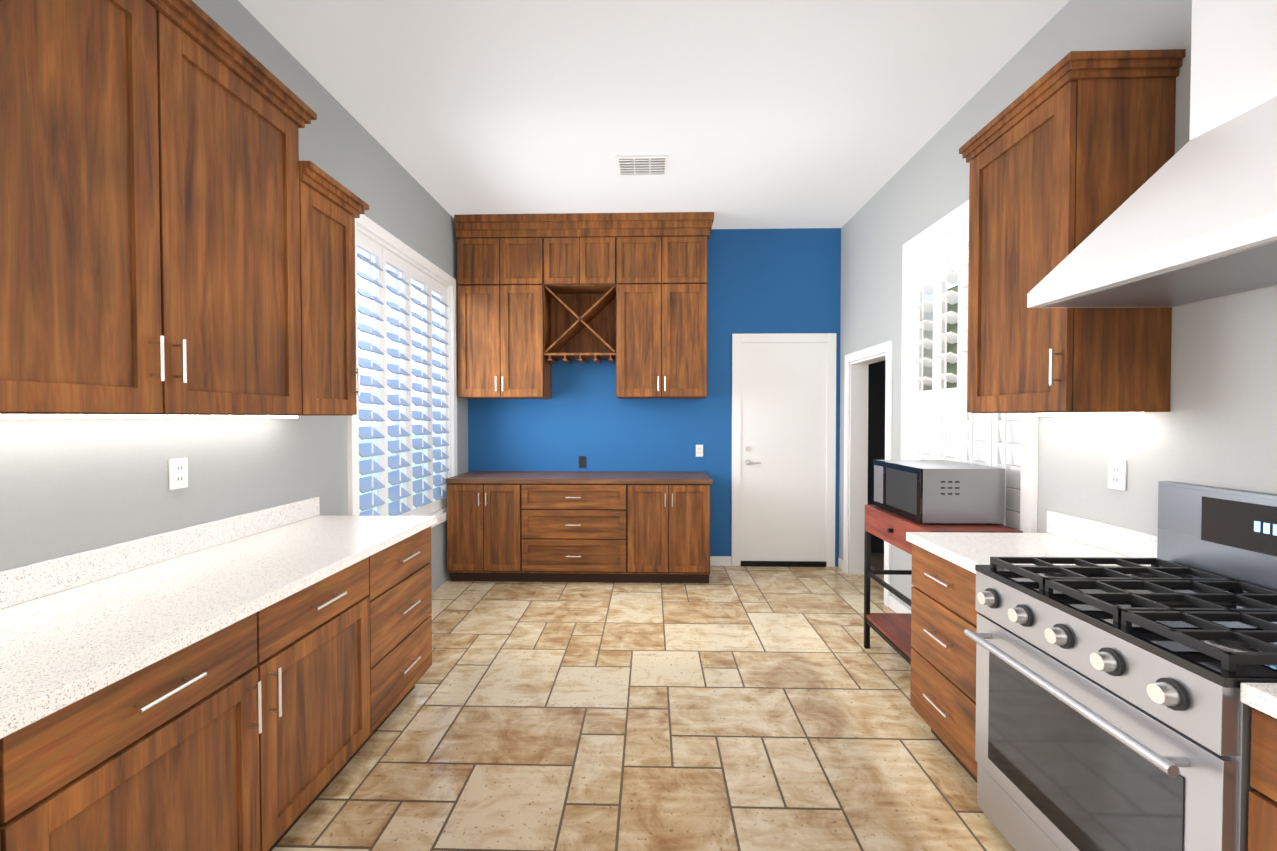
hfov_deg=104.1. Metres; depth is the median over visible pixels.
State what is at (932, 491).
microwave
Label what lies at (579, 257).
upper cabinet
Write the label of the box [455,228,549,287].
upper cabinet
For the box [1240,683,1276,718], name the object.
countertop
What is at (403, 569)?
base cabinet
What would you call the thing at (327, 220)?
upper cabinet
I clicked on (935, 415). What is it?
window shutters
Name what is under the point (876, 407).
wall
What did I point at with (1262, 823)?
base cabinet
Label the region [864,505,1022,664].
cart
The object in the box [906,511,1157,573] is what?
countertop
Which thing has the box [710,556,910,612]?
baseboard
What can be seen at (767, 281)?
wall
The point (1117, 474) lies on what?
electrical outlet
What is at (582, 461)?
electrical outlet
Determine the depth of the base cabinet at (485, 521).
4.24 m
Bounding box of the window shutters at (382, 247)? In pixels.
[347,214,456,527]
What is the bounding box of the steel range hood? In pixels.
[1027,0,1276,307]
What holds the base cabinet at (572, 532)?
on the floor
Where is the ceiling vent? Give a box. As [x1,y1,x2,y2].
[616,155,667,175]
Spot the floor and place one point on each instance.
(738, 708)
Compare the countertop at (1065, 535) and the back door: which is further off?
the back door
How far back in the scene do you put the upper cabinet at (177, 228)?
1.40 m
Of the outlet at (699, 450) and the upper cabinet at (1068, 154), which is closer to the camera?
the upper cabinet at (1068, 154)
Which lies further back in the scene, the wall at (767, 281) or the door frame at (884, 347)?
the wall at (767, 281)
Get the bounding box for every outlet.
[168,458,187,489]
[579,456,585,467]
[696,445,702,456]
[1108,459,1126,490]
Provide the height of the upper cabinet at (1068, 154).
1.237 m
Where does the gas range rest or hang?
on the floor
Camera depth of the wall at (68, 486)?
2.07 m
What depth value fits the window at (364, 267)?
4.79 m
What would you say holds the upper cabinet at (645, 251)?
attached to the wall at (767, 281)
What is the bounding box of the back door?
[731,333,835,566]
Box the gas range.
[964,481,1276,850]
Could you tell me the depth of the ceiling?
2.73 m
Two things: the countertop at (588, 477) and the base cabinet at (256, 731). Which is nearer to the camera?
the base cabinet at (256, 731)
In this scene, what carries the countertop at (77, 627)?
on the base cabinet at (32, 756)
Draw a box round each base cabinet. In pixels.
[0,708,67,850]
[64,554,375,850]
[376,526,431,730]
[447,483,522,581]
[523,484,634,582]
[635,484,709,582]
[910,544,978,782]
[1248,708,1276,850]
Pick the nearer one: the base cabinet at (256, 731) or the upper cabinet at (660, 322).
the base cabinet at (256, 731)
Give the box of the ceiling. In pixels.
[238,0,1069,228]
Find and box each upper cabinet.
[0,0,315,418]
[300,168,359,415]
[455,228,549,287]
[457,276,553,398]
[550,228,621,287]
[614,276,706,398]
[622,228,709,275]
[959,49,1185,415]
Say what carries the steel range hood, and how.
attached to the wall at (1215, 426)
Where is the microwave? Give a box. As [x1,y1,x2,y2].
[873,460,1004,524]
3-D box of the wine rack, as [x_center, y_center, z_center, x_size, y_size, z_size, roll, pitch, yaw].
[-0.522,-0.960,4.639,0.650,0.600,0.330,0,1,1]
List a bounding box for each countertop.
[0,497,436,738]
[446,471,712,483]
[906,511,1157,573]
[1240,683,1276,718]
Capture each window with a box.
[357,250,424,515]
[947,248,1020,512]
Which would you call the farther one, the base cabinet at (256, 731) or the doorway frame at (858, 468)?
the doorway frame at (858, 468)
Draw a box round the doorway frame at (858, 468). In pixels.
[849,353,885,573]
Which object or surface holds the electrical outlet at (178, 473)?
attached to the wall at (68, 486)
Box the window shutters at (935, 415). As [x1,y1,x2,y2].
[901,200,1038,532]
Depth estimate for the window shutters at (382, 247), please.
3.66 m
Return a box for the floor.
[272,566,1015,850]
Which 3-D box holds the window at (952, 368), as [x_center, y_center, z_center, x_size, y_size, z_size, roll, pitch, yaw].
[2.088,-0.265,2.812,0.020,2.700,1.660,0,1,1]
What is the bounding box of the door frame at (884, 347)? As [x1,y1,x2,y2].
[843,341,892,606]
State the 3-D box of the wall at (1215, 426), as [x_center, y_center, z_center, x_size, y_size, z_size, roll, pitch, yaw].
[1.913,-0.200,1.001,0.160,3.230,7.830,0,1,1]
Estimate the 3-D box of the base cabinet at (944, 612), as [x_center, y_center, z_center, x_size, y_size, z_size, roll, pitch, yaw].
[1.524,0.964,2.002,0.662,0.870,0.506,0,1,1]
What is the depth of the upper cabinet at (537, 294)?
4.47 m
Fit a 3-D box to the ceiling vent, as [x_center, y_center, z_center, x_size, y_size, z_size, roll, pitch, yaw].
[0.026,-1.848,3.547,0.360,0.016,0.260,0,1,1]
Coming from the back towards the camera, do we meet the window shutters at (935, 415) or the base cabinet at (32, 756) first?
the window shutters at (935, 415)
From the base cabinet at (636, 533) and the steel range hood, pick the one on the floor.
the base cabinet at (636, 533)
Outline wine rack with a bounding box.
[546,284,613,359]
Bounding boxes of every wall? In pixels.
[0,0,467,591]
[468,228,840,565]
[839,0,1276,609]
[867,360,885,569]
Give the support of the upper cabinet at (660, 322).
attached to the wall at (767, 281)

